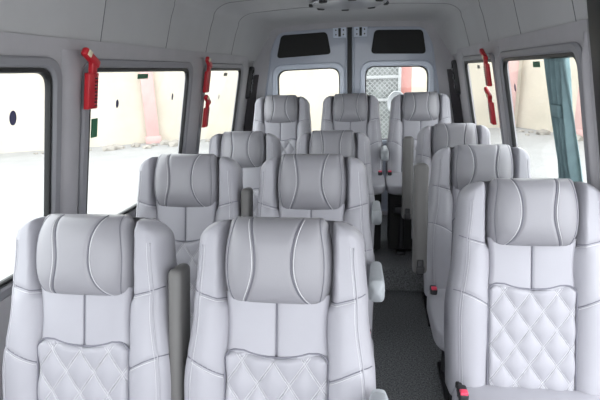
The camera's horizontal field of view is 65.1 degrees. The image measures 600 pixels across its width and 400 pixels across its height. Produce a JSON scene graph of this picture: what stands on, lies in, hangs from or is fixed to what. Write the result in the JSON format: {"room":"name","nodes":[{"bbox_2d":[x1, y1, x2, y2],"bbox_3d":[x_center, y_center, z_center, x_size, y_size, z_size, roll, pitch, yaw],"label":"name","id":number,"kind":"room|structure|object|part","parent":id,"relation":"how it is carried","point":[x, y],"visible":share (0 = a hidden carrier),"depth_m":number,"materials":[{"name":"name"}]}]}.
{"room":"vehicle interior","nodes":[
{"label":"vehicle interior","id":0,"kind":"room"},
{"bbox_2d":[0,32,252,399],"bbox_3d":[-0.895,0.162,2.117,0.350,1.640,4.790,1,16,8],"label":"wall","id":1,"kind":"structure","parent":0,"point":[17,44],"depth_m":1.67,"materials":[{"name":"grey plastic"}]},
{"bbox_2d":[0,55,62,301],"bbox_3d":[-0.948,0.040,1.134,0.168,0.758,1.169,1,16,8],"label":"window","id":2,"kind":"structure","parent":1,"relation":"in","point":[9,64],"depth_m":1.58,"materials":[{"name":"grey plastic"}]},
{"bbox_2d":[9,111,16,124],"bbox_3d":[-0.872,-0.249,1.427,0.010,0.045,0.030,1,16,8],"label":"window sticker","id":3,"kind":"object","parent":2,"relation":"attached to","point":[12,117],"visible":1,"depth_m":1.43,"materials":[{"name":"blue"}]},
{"bbox_2d":[60,49,81,213],"bbox_3d":[-0.869,-0.154,1.744,0.184,0.765,0.115,1,16,8],"label":"trim","id":4,"kind":"structure","parent":1,"relation":"attached to","point":[71,60],"depth_m":1.69,"materials":[{"name":"plastic"}]},
{"bbox_2d":[81,47,100,109],"bbox_3d":[-0.757,-0.437,1.697,0.072,0.214,0.100,1,16,8],"label":"hammer","id":5,"kind":"object","parent":1,"relation":"attached to","point":[91,78],"visible":1,"depth_m":1.70,"materials":[{"name":"red plastic"}]},
{"bbox_3d":[-0.750,-0.480,1.702,0.029,0.055,0.030,1,16,8],"label":"handle","id":6,"kind":"part","parent":5,"relation":"part of","materials":[{"name":"red plastic"}]},
{"bbox_2d":[77,59,192,216],"bbox_3d":[-0.766,-0.294,2.332,0.168,0.758,1.104,1,16,8],"label":"window","id":7,"kind":"structure","parent":1,"relation":"in","point":[108,65],"depth_m":1.96,"materials":[{"name":"grey plastic"}]},
{"bbox_2d":[91,118,97,137],"bbox_3d":[-0.821,-0.287,1.875,0.016,0.075,0.045,1,16,8],"label":"window sticker","id":8,"kind":"object","parent":7,"relation":"attached to","point":[94,122],"visible":1,"depth_m":1.88,"materials":[{"name":"green"}]},
{"bbox_2d":[137,74,147,78],"bbox_3d":[-0.732,-0.577,2.190,0.005,0.022,0.105,1,16,8],"label":"window sticker","id":9,"kind":"object","parent":7,"relation":"attached to","point":[140,76],"visible":1,"depth_m":2.19,"materials":[{"name":"green"}]},
{"bbox_2d":[186,57,204,153],"bbox_3d":[-0.686,-0.491,2.952,0.184,0.765,0.190,1,16,8],"label":"trim","id":10,"kind":"structure","parent":1,"relation":"attached to","point":[198,63],"depth_m":2.89,"materials":[{"name":"plastic"}]},
{"bbox_2d":[202,95,210,127],"bbox_3d":[-0.604,-0.573,3.026,0.071,0.210,0.100,1,16,8],"label":"hammer","id":11,"kind":"object","parent":1,"relation":"attached to","point":[206,110],"visible":1,"depth_m":3.02,"materials":[{"name":"red plastic"}]},
{"bbox_2d":[203,56,212,92],"bbox_3d":[-0.573,-0.775,2.912,0.072,0.214,0.100,1,16,8],"label":"hammer","id":12,"kind":"object","parent":1,"relation":"attached to","point":[207,76],"visible":1,"depth_m":2.91,"materials":[{"name":"red plastic"}]},
{"bbox_2d":[195,63,243,153],"bbox_3d":[-0.589,-0.618,3.495,0.168,0.758,0.944,1,16,8],"label":"window","id":13,"kind":"structure","parent":1,"relation":"in","point":[216,66],"depth_m":3.42,"materials":[{"name":"grey plastic"}]},
{"bbox_2d":[236,61,248,130],"bbox_3d":[-0.524,-0.787,4.015,0.184,0.765,0.200,1,16,8],"label":"trim","id":14,"kind":"structure","parent":1,"relation":"attached to","point":[245,63],"depth_m":3.96,"materials":[{"name":"plastic"}]},
{"bbox_2d":[245,67,254,98],"bbox_3d":[-0.434,-1.020,4.099,0.083,0.275,0.110,1,16,8],"label":"latch recess","id":15,"kind":"object","parent":1,"relation":"attached to","point":[251,73],"visible":1,"depth_m":4.07,"materials":[{"name":"black plastic"}]},
{"bbox_2d":[100,0,575,41],"bbox_3d":[0.070,-0.724,1.641,1.734,0.355,0.004,1,16,8],"label":"trim","id":16,"kind":"structure","parent":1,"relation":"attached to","point":[572,0],"depth_m":1.76,"materials":[{"name":"grey plastic"}]},
{"bbox_2d":[166,0,520,45],"bbox_3d":[0.157,-0.883,2.212,1.734,0.355,0.004,1,16,8],"label":"trim","id":17,"kind":"structure","parent":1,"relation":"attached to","point":[513,0],"depth_m":2.31,"materials":[{"name":"grey plastic"}]},
{"bbox_2d":[206,0,488,49],"bbox_3d":[0.243,-1.042,2.784,1.734,0.355,0.004,1,16,8],"label":"trim","id":18,"kind":"structure","parent":1,"relation":"attached to","point":[245,0],"depth_m":2.83,"materials":[{"name":"grey plastic"}]},
{"bbox_2d":[231,3,469,53],"bbox_3d":[0.325,-1.191,3.318,1.734,0.355,0.004,1,16,8],"label":"trim","id":19,"kind":"structure","parent":1,"relation":"attached to","point":[389,3],"depth_m":3.31,"materials":[{"name":"grey plastic"}]},
{"bbox_2d":[0,0,587,61],"bbox_3d":[0.078,-0.768,1.691,1.830,0.412,4.755,1,16,8],"label":"ceiling","id":20,"kind":"structure","parent":0,"point":[131,22],"depth_m":2.48,"materials":[{"name":"grey plastic"}]},
{"bbox_2d":[309,0,388,10],"bbox_3d":[0.314,-1.274,3.038,0.516,0.039,0.516,1,16,8],"label":"ceiling vent","id":21,"kind":"object","parent":20,"relation":"in","point":[344,5],"visible":1,"depth_m":2.98,"materials":[{"name":"grey plastic"}]},
{"bbox_2d":[252,21,453,214],"bbox_3d":[0.447,-0.626,4.180,2.240,1.950,0.030,1,16,8],"label":"wall","id":22,"kind":"structure","parent":0,"point":[443,58],"depth_m":3.95,"materials":[{"name":"grey plastic"}]},
{"bbox_2d":[243,75,258,130],"bbox_3d":[-0.539,-0.488,4.337,0.391,1.280,0.030,1,16,8],"label":"trim","id":23,"kind":"structure","parent":22,"relation":"attached to","point":[250,107],"depth_m":4.21,"materials":[{"name":"grey plastic"}]},
{"bbox_2d":[265,27,347,97],"bbox_3d":[0.007,-0.689,4.249,0.847,1.640,0.072,1,16,8],"label":"door","id":24,"kind":"structure","parent":22,"relation":"in","point":[319,48],"depth_m":4.07,"materials":[{"name":"paint"}]},
{"bbox_3d":[0.030,-1.337,4.062,0.465,0.199,0.008,1,16,8],"label":"black inset panel","id":25,"kind":"part","parent":24,"relation":"part of","materials":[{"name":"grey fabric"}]},
{"bbox_2d":[347,27,351,92],"bbox_3d":[0.445,-0.677,4.197,0.050,1.660,0.020,1,16,8],"label":"door frame","id":26,"kind":"structure","parent":22,"relation":"attached to","point":[349,29],"depth_m":4.04,"materials":[{"name":"black rubber"}]},
{"bbox_2d":[352,26,439,210],"bbox_3d":[0.885,-0.679,4.119,0.856,1.640,0.072,1,16,8],"label":"door","id":27,"kind":"structure","parent":22,"relation":"in","point":[406,46],"depth_m":3.97,"materials":[{"name":"paint"}]},
{"bbox_3d":[0.827,-1.327,3.943,0.447,0.203,0.008,1,16,8],"label":"black inset panel","id":28,"kind":"part","parent":27,"relation":"part of","materials":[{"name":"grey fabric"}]},
{"bbox_2d":[447,69,463,122],"bbox_3d":[1.433,-0.468,4.043,0.391,1.280,0.030,1,16,8],"label":"trim","id":29,"kind":"structure","parent":22,"relation":"attached to","point":[455,98],"depth_m":3.95,"materials":[{"name":"grey plastic"}]},
{"bbox_2d":[374,215,423,291],"bbox_3d":[0.386,0.371,3.843,2.140,0.170,1.260,1,16,8],"label":"floor","id":30,"kind":"structure","parent":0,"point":[398,273],"depth_m":3.20,"materials":[{"name":"carpet"}]},
{"bbox_2d":[253,95,311,154],"bbox_3d":[-0.173,-0.231,3.659,0.530,1.121,0.708,1,16,8],"label":"passenger seat","id":31,"kind":"object","parent":30,"relation":"on","point":[287,117],"visible":0.34,"depth_m":3.73,"materials":[{"name":"leather"}]},
{"bbox_3d":[-0.154,-0.543,3.761,0.278,0.196,0.075,1,16,8],"label":"panel","id":32,"kind":"part","parent":31,"relation":"part of","materials":[{"name":"leather"}]},
{"bbox_2d":[264,95,298,122],"bbox_3d":[-0.154,-0.720,3.750,0.284,0.227,0.134,1,16,8],"label":"headrest pillow","id":33,"kind":"object","parent":31,"relation":"on","point":[277,108],"depth_m":3.71,"materials":[{"name":"leather"}]},
{"bbox_3d":[-0.157,-0.292,3.763,0.270,0.380,0.134,1,16,8],"label":"quilted panel","id":34,"kind":"part","parent":31,"relation":"part of","materials":[{"name":"leather"}]},
{"bbox_2d":[321,93,388,248],"bbox_3d":[0.386,-0.225,3.576,0.554,1.121,0.708,1,16,8],"label":"passenger seat","id":35,"kind":"object","parent":30,"relation":"on","point":[356,112],"visible":0.37,"depth_m":3.63,"materials":[{"name":"leather"}]},
{"bbox_2d":[332,93,368,121],"bbox_3d":[0.393,-0.714,3.669,0.284,0.227,0.134,1,16,8],"label":"headrest pillow","id":36,"kind":"object","parent":35,"relation":"on","point":[350,107],"depth_m":3.62,"materials":[{"name":"leather"}]},
{"bbox_3d":[0.393,-0.537,3.680,0.278,0.196,0.075,1,16,8],"label":"panel","id":37,"kind":"part","parent":35,"relation":"part of","materials":[{"name":"leather"}]},
{"bbox_3d":[0.398,-0.445,3.718,0.514,0.745,0.316,1,16,8],"label":"backrest","id":38,"kind":"part","parent":35,"relation":"part of","materials":[{"name":"leather"}]},
{"bbox_2d":[372,172,384,194],"bbox_3d":[0.358,-0.127,3.478,0.530,0.084,0.460,1,16,8],"label":"seat cushion","id":39,"kind":"object","parent":35,"relation":"on","point":[378,180],"depth_m":3.30,"materials":[{"name":"leather"}]},
{"bbox_3d":[0.626,-0.335,3.478,0.054,0.112,0.300,1,14,8],"label":"armrest","id":40,"kind":"part","parent":35,"relation":"part of","materials":[{"name":"leather"}]},
{"bbox_2d":[385,92,450,254],"bbox_3d":[0.903,-0.220,3.499,0.530,1.121,0.708,1,16,8],"label":"passenger seat","id":41,"kind":"object","parent":30,"relation":"on","point":[410,112],"visible":0.38,"depth_m":3.55,"materials":[{"name":"leather"}]},
{"bbox_2d":[385,172,401,194],"bbox_3d":[0.887,-0.121,3.399,0.530,0.084,0.460,1,16,8],"label":"seat cushion","id":42,"kind":"object","parent":41,"relation":"on","point":[393,180],"depth_m":3.30,"materials":[{"name":"leather"}]},
{"bbox_3d":[0.897,0.029,3.471,0.420,0.060,0.360,1,16,8],"label":"frame","id":43,"kind":"part","parent":41,"relation":"part of","materials":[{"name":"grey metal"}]},
{"bbox_3d":[0.756,0.332,3.566,0.060,0.030,0.400,1,16,8],"label":"floor rail","id":44,"kind":"part","parent":41,"relation":"part of","materials":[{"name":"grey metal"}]},
{"bbox_3d":[0.733,0.222,3.402,0.044,0.274,0.043,1,16,8],"label":"leg","id":45,"kind":"part","parent":41,"relation":"part of","materials":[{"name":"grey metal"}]},
{"bbox_3d":[0.919,-0.281,3.603,0.270,0.380,0.134,1,16,8],"label":"quilted panel","id":46,"kind":"part","parent":41,"relation":"part of","materials":[{"name":"leather"}]},
{"bbox_3d":[0.927,-0.440,3.639,0.514,0.745,0.316,1,16,8],"label":"backrest","id":47,"kind":"part","parent":41,"relation":"part of","materials":[{"name":"leather"}]},
{"bbox_3d":[0.922,-0.531,3.601,0.278,0.196,0.075,1,16,8],"label":"panel","id":48,"kind":"part","parent":41,"relation":"part of","materials":[{"name":"leather"}]},
{"bbox_2d":[402,92,439,120],"bbox_3d":[0.922,-0.709,3.590,0.284,0.227,0.134,1,16,8],"label":"headrest pillow","id":49,"kind":"object","parent":41,"relation":"on","point":[416,106],"depth_m":3.55,"materials":[{"name":"leather"}]},
{"bbox_2d":[372,290,444,399],"bbox_3d":[0.126,0.966,2.139,2.200,0.060,4.800,1,16,8],"label":"floor","id":50,"kind":"structure","parent":0,"point":[407,354],"depth_m":2.54,"materials":[{"name":"carpet"}]},
{"bbox_2d":[2,214,189,399],"bbox_3d":[-0.603,0.641,1.200,0.537,1.104,0.708,1,16,8],"label":"passenger seat","id":51,"kind":"object","parent":50,"relation":"on","point":[100,303],"visible":1,"depth_m":1.28,"materials":[{"name":"leather"}]},
{"bbox_3d":[-0.597,0.581,1.305,0.270,0.374,0.134,1,16,8],"label":"quilted panel","id":52,"kind":"part","parent":51,"relation":"part of","materials":[{"name":"leather"}]},
{"bbox_2d":[37,214,135,295],"bbox_3d":[-0.595,0.159,1.294,0.284,0.224,0.134,1,16,8],"label":"headrest pillow","id":53,"kind":"object","parent":51,"relation":"on","point":[78,254],"depth_m":1.25,"materials":[{"name":"leather"}]},
{"bbox_3d":[-0.595,0.334,1.305,0.278,0.194,0.075,1,16,8],"label":"panel","id":54,"kind":"part","parent":51,"relation":"part of","materials":[{"name":"leather"}]},
{"bbox_3d":[-0.333,0.430,1.304,0.038,0.497,0.128,1,8,8],"label":"armrest","id":55,"kind":"part","parent":51,"relation":"part of","materials":[{"name":"grey leather"}]},
{"bbox_2d":[136,154,252,334],"bbox_3d":[-0.495,0.423,1.907,0.537,1.145,0.708,1,16,8],"label":"passenger seat","id":56,"kind":"object","parent":50,"relation":"on","point":[188,193],"visible":0.4,"depth_m":1.98,"materials":[{"name":"leather"}]},
{"bbox_2d":[154,154,218,206],"bbox_3d":[-0.487,-0.075,1.998,0.284,0.232,0.134,1,16,8],"label":"headrest pillow","id":57,"kind":"object","parent":56,"relation":"on","point":[180,180],"depth_m":1.95,"materials":[{"name":"leather"}]},
{"bbox_3d":[-0.490,0.361,2.013,0.270,0.388,0.134,1,16,8],"label":"quilted panel","id":58,"kind":"part","parent":56,"relation":"part of","materials":[{"name":"leather"}]},
{"bbox_3d":[-0.487,0.105,2.010,0.278,0.201,0.075,1,16,8],"label":"panel","id":59,"kind":"part","parent":56,"relation":"part of","materials":[{"name":"leather"}]},
{"bbox_3d":[-0.483,0.199,2.048,0.514,0.761,0.316,1,16,8],"label":"backrest","id":60,"kind":"part","parent":56,"relation":"part of","materials":[{"name":"leather"}]},
{"bbox_3d":[-0.226,0.206,2.010,0.038,0.515,0.129,1,8,8],"label":"armrest","id":61,"kind":"part","parent":56,"relation":"part of","materials":[{"name":"grey leather"}]},
{"bbox_2d":[209,131,283,216],"bbox_3d":[-0.362,0.188,2.787,0.537,1.125,0.708,1,16,8],"label":"passenger seat","id":62,"kind":"object","parent":50,"relation":"on","point":[250,150],"visible":0.24,"depth_m":2.85,"materials":[{"name":"leather"}]},
{"bbox_2d":[220,131,265,167],"bbox_3d":[-0.354,-0.303,2.879,0.284,0.228,0.134,1,16,8],"label":"headrest pillow","id":63,"kind":"object","parent":62,"relation":"on","point":[247,148],"depth_m":2.83,"materials":[{"name":"leather"}]},
{"bbox_3d":[-0.349,-0.033,2.929,0.514,0.748,0.316,1,16,8],"label":"backrest","id":64,"kind":"part","parent":62,"relation":"part of","materials":[{"name":"leather"}]},
{"bbox_3d":[-0.354,-0.125,2.890,0.278,0.197,0.075,1,16,8],"label":"panel","id":65,"kind":"part","parent":62,"relation":"part of","materials":[{"name":"leather"}]},
{"bbox_3d":[-0.356,0.127,2.892,0.270,0.381,0.134,1,16,8],"label":"quilted panel","id":66,"kind":"part","parent":62,"relation":"part of","materials":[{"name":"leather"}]},
{"bbox_2d":[184,216,387,399],"bbox_3d":[-0.063,0.647,1.119,0.547,1.104,0.708,1,16,8],"label":"passenger seat","id":67,"kind":"object","parent":50,"relation":"on","point":[280,312],"visible":1,"depth_m":1.20,"materials":[{"name":"leather"}]},
{"bbox_3d":[-0.062,0.586,1.226,0.270,0.374,0.134,1,16,8],"label":"quilted panel","id":68,"kind":"part","parent":67,"relation":"part of","materials":[{"name":"leather"}]},
{"bbox_3d":[-0.060,0.339,1.225,0.278,0.194,0.075,1,16,8],"label":"panel","id":69,"kind":"part","parent":67,"relation":"part of","materials":[{"name":"leather"}]},
{"bbox_2d":[225,216,332,303],"bbox_3d":[-0.059,0.165,1.215,0.284,0.224,0.134,1,16,8],"label":"headrest pillow","id":70,"kind":"object","parent":67,"relation":"on","point":[269,260],"depth_m":1.17,"materials":[{"name":"leather"}]},
{"bbox_3d":[0.173,0.516,1.019,0.054,0.111,0.300,1,2,8],"label":"armrest","id":71,"kind":"part","parent":67,"relation":"part of","materials":[{"name":"grey leather"}]},
{"bbox_2d":[257,154,384,352],"bbox_3d":[0.043,0.432,1.815,0.547,1.145,0.708,1,16,8],"label":"passenger seat","id":72,"kind":"object","parent":50,"relation":"on","point":[330,187],"visible":0.34,"depth_m":1.87,"materials":[{"name":"leather"}]},
{"bbox_3d":[0.046,0.114,1.918,0.278,0.201,0.075,1,16,8],"label":"panel","id":73,"kind":"part","parent":72,"relation":"part of","materials":[{"name":"leather"}]},
{"bbox_2d":[278,154,346,209],"bbox_3d":[0.046,-0.067,1.907,0.284,0.232,0.134,1,16,8],"label":"headrest pillow","id":74,"kind":"object","parent":72,"relation":"on","point":[305,181],"depth_m":1.86,"materials":[{"name":"leather"}]},
{"bbox_3d":[0.278,0.305,1.715,0.054,0.116,0.301,1,7,8],"label":"armrest","id":75,"kind":"part","parent":72,"relation":"part of","materials":[{"name":"grey leather"}]},
{"bbox_2d":[296,130,381,260],"bbox_3d":[0.188,0.194,2.705,0.547,1.125,0.708,1,16,8],"label":"passenger seat","id":76,"kind":"object","parent":50,"relation":"on","point":[347,143],"visible":0.21,"depth_m":2.76,"materials":[{"name":"leather"}]},
{"bbox_2d":[309,130,355,157],"bbox_3d":[0.191,-0.297,2.798,0.284,0.228,0.134,1,16,8],"label":"headrest pillow","id":77,"kind":"object","parent":76,"relation":"on","point":[343,142],"depth_m":2.75,"materials":[{"name":"leather"}]},
{"bbox_3d":[0.424,0.079,2.607,0.054,0.113,0.300,1,12,8],"label":"armrest","id":78,"kind":"part","parent":76,"relation":"part of","materials":[{"name":"grey leather"}]},
{"bbox_2d":[402,123,490,326],"bbox_3d":[0.922,0.124,2.878,0.588,1.125,0.708,1,16,8],"label":"passenger seat","id":79,"kind":"object","parent":50,"relation":"on","point":[430,139],"visible":0.17,"depth_m":2.92,"materials":[{"name":"leather"}]},
{"bbox_3d":[0.658,-0.135,2.874,0.062,0.506,0.109,1,8,8],"label":"armrest","id":80,"kind":"part","parent":79,"relation":"part of","materials":[{"name":"grey leather"}]},
{"bbox_3d":[0.811,0.678,2.941,0.060,0.030,0.400,1,16,8],"label":"floor rail","id":81,"kind":"part","parent":79,"relation":"part of","materials":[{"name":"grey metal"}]},
{"bbox_3d":[0.982,-0.096,3.013,0.514,0.748,0.316,1,16,8],"label":"backrest","id":82,"kind":"part","parent":79,"relation":"part of","materials":[{"name":"leather"}]},
{"bbox_2d":[431,123,477,154],"bbox_3d":[0.977,-0.366,2.964,0.284,0.228,0.134,1,16,8],"label":"headrest pillow","id":83,"kind":"object","parent":79,"relation":"on","point":[443,135],"depth_m":2.92,"materials":[{"name":"leather"}]},
{"bbox_2d":[412,144,530,399],"bbox_3d":[0.809,0.339,2.137,0.588,1.110,0.708,1,16,8],"label":"passenger seat","id":84,"kind":"object","parent":50,"relation":"on","point":[452,168],"visible":0.3,"depth_m":2.19,"materials":[{"name":"leather"}]},
{"bbox_3d":[0.545,0.083,2.134,0.062,0.499,0.108,1,8,8],"label":"armrest","id":85,"kind":"part","parent":84,"relation":"part of","materials":[{"name":"leather"}]},
{"bbox_2d":[427,289,445,350],"bbox_3d":[0.832,0.522,2.055,0.515,0.115,0.460,1,16,8],"label":"seat cushion","id":86,"kind":"object","parent":84,"relation":"on","point":[435,301],"depth_m":2.03,"materials":[{"name":"leather"}]},
{"bbox_3d":[0.713,0.708,2.282,0.044,0.272,0.043,1,16,8],"label":"leg","id":87,"kind":"part","parent":84,"relation":"part of","materials":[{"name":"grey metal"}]},
{"bbox_3d":[0.698,0.885,2.197,0.060,0.030,0.400,1,16,8],"label":"floor rail","id":88,"kind":"part","parent":84,"relation":"part of","materials":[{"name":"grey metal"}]},
{"bbox_3d":[0.864,0.030,2.234,0.278,0.194,0.075,1,16,8],"label":"panel","id":89,"kind":"part","parent":84,"relation":"part of","materials":[{"name":"leather"}]},
{"bbox_3d":[0.869,0.121,2.272,0.514,0.738,0.316,1,16,8],"label":"backrest","id":90,"kind":"part","parent":84,"relation":"part of","materials":[{"name":"leather"}]},
{"bbox_2d":[451,144,513,189],"bbox_3d":[0.865,-0.145,2.224,0.284,0.225,0.134,1,16,8],"label":"headrest pillow","id":91,"kind":"object","parent":84,"relation":"on","point":[485,162],"depth_m":2.18,"materials":[{"name":"leather"}]},
{"bbox_2d":[444,178,599,399],"bbox_3d":[0.741,0.532,1.440,0.515,1.110,0.708,1,16,8],"label":"passenger seat","id":92,"kind":"object","parent":50,"relation":"on","point":[522,302],"visible":1,"depth_m":1.52,"materials":[{"name":"leather"}]},
{"bbox_2d":[452,384,599,399],"bbox_3d":[0.727,0.715,1.364,0.515,0.115,0.460,1,16,8],"label":"seat cushion","id":93,"kind":"object","parent":92,"relation":"on","point":[475,391],"depth_m":1.51,"materials":[{"name":"leather"}]},
{"bbox_3d":[0.759,0.223,1.543,0.278,0.194,0.075,1,16,8],"label":"panel","id":94,"kind":"part","parent":92,"relation":"part of","materials":[{"name":"leather"}]},
{"bbox_3d":[0.757,0.471,1.544,0.270,0.376,0.134,1,16,8],"label":"quilted panel","id":95,"kind":"part","parent":92,"relation":"part of","materials":[{"name":"leather"}]},
{"bbox_2d":[485,178,578,245],"bbox_3d":[0.760,0.047,1.533,0.284,0.225,0.134,1,16,8],"label":"headrest pillow","id":96,"kind":"object","parent":92,"relation":"on","point":[518,211],"depth_m":1.49,"materials":[{"name":"leather"}]},
{"bbox_2d":[454,19,599,190],"bbox_3d":[1.274,-0.112,2.877,0.350,1.640,2.568,1,16,8],"label":"wall","id":97,"kind":"structure","parent":0,"point":[569,32],"depth_m":1.86,"materials":[{"name":"grey plastic"}]},
{"bbox_2d":[451,60,460,94],"bbox_3d":[1.274,-1.002,3.845,0.083,0.275,0.110,1,16,8],"label":"latch recess","id":98,"kind":"object","parent":97,"relation":"attached to","point":[454,69],"visible":0.99,"depth_m":3.81,"materials":[{"name":"black plastic"}]},
{"bbox_3d":[1.257,-1.003,3.848,0.048,0.172,0.030,1,16,8],"label":"latch rod","id":99,"kind":"part","parent":98,"relation":"part of","materials":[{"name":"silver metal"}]},
{"bbox_2d":[456,53,476,124],"bbox_3d":[1.325,-0.757,3.700,0.184,0.765,0.280,1,16,8],"label":"trim","id":100,"kind":"structure","parent":97,"relation":"attached to","point":[459,56],"depth_m":3.64,"materials":[{"name":"plastic"}]},
{"bbox_2d":[462,53,504,143],"bbox_3d":[1.225,-0.575,3.137,0.168,0.758,0.964,1,16,8],"label":"window","id":101,"kind":"structure","parent":97,"relation":"in","point":[475,58],"depth_m":3.20,"materials":[{"name":"grey plastic"}]},
{"bbox_2d":[479,48,491,85],"bbox_3d":[1.062,-0.759,2.687,0.067,0.210,0.100,1,16,8],"label":"hammer","id":102,"kind":"object","parent":97,"relation":"attached to","point":[487,72],"visible":1,"depth_m":2.66,"materials":[{"name":"red plastic"}]},
{"bbox_2d":[484,87,496,124],"bbox_3d":[1.113,-0.552,2.752,0.068,0.214,0.100,1,16,8],"label":"hammer","id":103,"kind":"object","parent":97,"relation":"attached to","point":[491,107],"visible":1,"depth_m":2.72,"materials":[{"name":"red plastic"}]},
{"bbox_2d":[494,46,508,144],"bbox_3d":[1.162,-0.457,2.623,0.184,0.765,0.090,1,16,8],"label":"trim","id":104,"kind":"structure","parent":97,"relation":"attached to","point":[496,49],"depth_m":2.58,"materials":[{"name":"plastic"}]},
{"bbox_2d":[499,42,590,184],"bbox_3d":[1.066,-0.283,2.089,0.168,0.758,1.044,1,16,8],"label":"window","id":105,"kind":"structure","parent":97,"relation":"in","point":[574,49],"depth_m":1.89,"materials":[{"name":"grey plastic"}]},
{"bbox_2d":[533,61,539,66],"bbox_3d":[1.004,-0.576,1.995,0.006,0.024,0.090,1,16,8],"label":"window sticker","id":106,"kind":"object","parent":105,"relation":"attached to","point":[537,63],"visible":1,"depth_m":1.99,"materials":[{"name":"green"}]},
{"bbox_2d":[544,58,582,181],"bbox_3d":[1.037,-0.219,1.839,0.175,0.649,0.186,1,16,8],"label":"window curtain","id":107,"kind":"object","parent":105,"relation":"hanging from","point":[557,70],"visible":0.68,"depth_m":1.77,"materials":[{"name":"fabric"}]},
{"bbox_2d":[581,31,599,191],"bbox_3d":[1.002,-0.164,1.574,0.184,0.765,0.026,1,16,8],"label":"trim","id":108,"kind":"structure","parent":97,"relation":"attached to","point":[587,92],"depth_m":1.54,"materials":[{"name":"plastic"}]},
{"bbox_2d":[587,0,599,156],"bbox_3d":[1.056,0.106,1.540,0.447,1.920,0.120,1,16,8],"label":"trim","id":109,"kind":"structure","parent":97,"relation":"attached to","point":[593,6],"depth_m":1.43,"materials":[{"name":"black plastic"}]},
{"label":"outside","id":110,"kind":"structure","parent":0,"visible":0},
{"bbox_2d":[0,127,586,280],"bbox_3d":[0.935,0.593,6.319,90.000,0.200,90.000,1,16,8],"label":"ground","id":111,"kind":"structure","parent":110,"point":[113,176],"depth_m":10.40,"materials":[{"name":"concrete"}]},
{"bbox_2d":[0,71,235,152],"bbox_3d":[-15.713,-2.472,12.149,28.309,3.600,0.250,-6,16,-17],"label":"wall","id":112,"kind":"structure","parent":111,"relation":"on","point":[21,93],"depth_m":15.19,"materials":[{"name":"beige paint"}]},
{"bbox_2d":[139,72,161,143],"bbox_3d":[-4.917,-3.473,15.229,0.500,3.270,0.380,-6,16,-17],"label":"pillar","id":113,"kind":"structure","parent":112,"relation":"attached to","point":[147,85],"depth_m":15.24,"materials":[{"name":"pink paint"}]},
{"bbox_2d":[33,139,209,153],"bbox_3d":[-8.045,-1.353,13.868,12.707,0.296,0.960,-7,16,-17],"label":"rubble","id":114,"kind":"object","parent":111,"relation":"on","point":[173,143],"visible":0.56,"depth_m":14.73,"materials":[{"name":"white stone"}]},
{"bbox_2d":[235,60,522,130],"bbox_3d":[2.769,-4.205,16.424,9.982,3.600,0.250,-2,15,-2],"label":"wall","id":115,"kind":"structure","parent":111,"relation":"on","point":[316,85],"depth_m":16.36,"materials":[{"name":"beige paint"}]},
{"bbox_2d":[366,67,401,137],"bbox_3d":[2.036,-2.875,12.791,1.380,3.000,0.180,1,16,8],"label":"gate","id":116,"kind":"object","parent":111,"relation":"on","point":[381,82],"visible":0.12,"depth_m":12.71,"materials":[{"name":"metal"}]},
{"bbox_3d":[2.029,-2.862,12.743,1.380,3.000,0.080,1,16,8],"label":"frame","id":117,"kind":"part","parent":116,"relation":"part of","materials":[{"name":"paint"}]},
{"bbox_2d":[387,91,402,110],"bbox_3d":[1.225,-0.444,6.090,0.300,1.904,0.300,1,16,8],"label":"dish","id":118,"kind":"object","parent":111,"relation":"on","point":[394,93],"visible":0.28,"depth_m":5.78,"materials":[{"name":"white metal"}]},
{"bbox_2d":[401,67,411,93],"bbox_3d":[2.967,-3.167,13.240,0.420,3.270,0.380,1,16,8],"label":"pillar","id":119,"kind":"structure","parent":111,"relation":"on","point":[406,72],"depth_m":13.05,"materials":[{"name":"paint"}]},
{"bbox_2d":[499,61,518,126],"bbox_3d":[7.365,-4.169,16.408,0.440,3.270,0.380,-2,15,-2],"label":"pillar","id":120,"kind":"structure","parent":111,"relation":"on","point":[513,66],"depth_m":16.24,"materials":[{"name":"pink paint"}]},
{"bbox_2d":[516,58,578,131],"bbox_3d":[10.784,-1.682,6.340,0.250,3.600,21.851,-6,16,-14],"label":"wall","id":121,"kind":"structure","parent":111,"relation":"on","point":[534,113],"depth_m":15.91,"materials":[{"name":"beige paint"}]},
{"bbox_2d":[518,129,582,140],"bbox_3d":[8.188,-1.604,12.994,0.844,0.288,5.894,-6,16,-17],"label":"rubble","id":122,"kind":"object","parent":111,"relation":"on","point":[542,131],"visible":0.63,"depth_m":14.85,"materials":[{"name":"white stone"}]},
{"bbox_2d":[574,87,582,136],"bbox_3d":[8.455,-3.462,13.711,0.380,3.270,0.600,-6,16,-14],"label":"pillar","id":123,"kind":"structure","parent":111,"relation":"on","point":[578,119],"depth_m":14.02,"materials":[{"name":"pink paint"}]}
]}

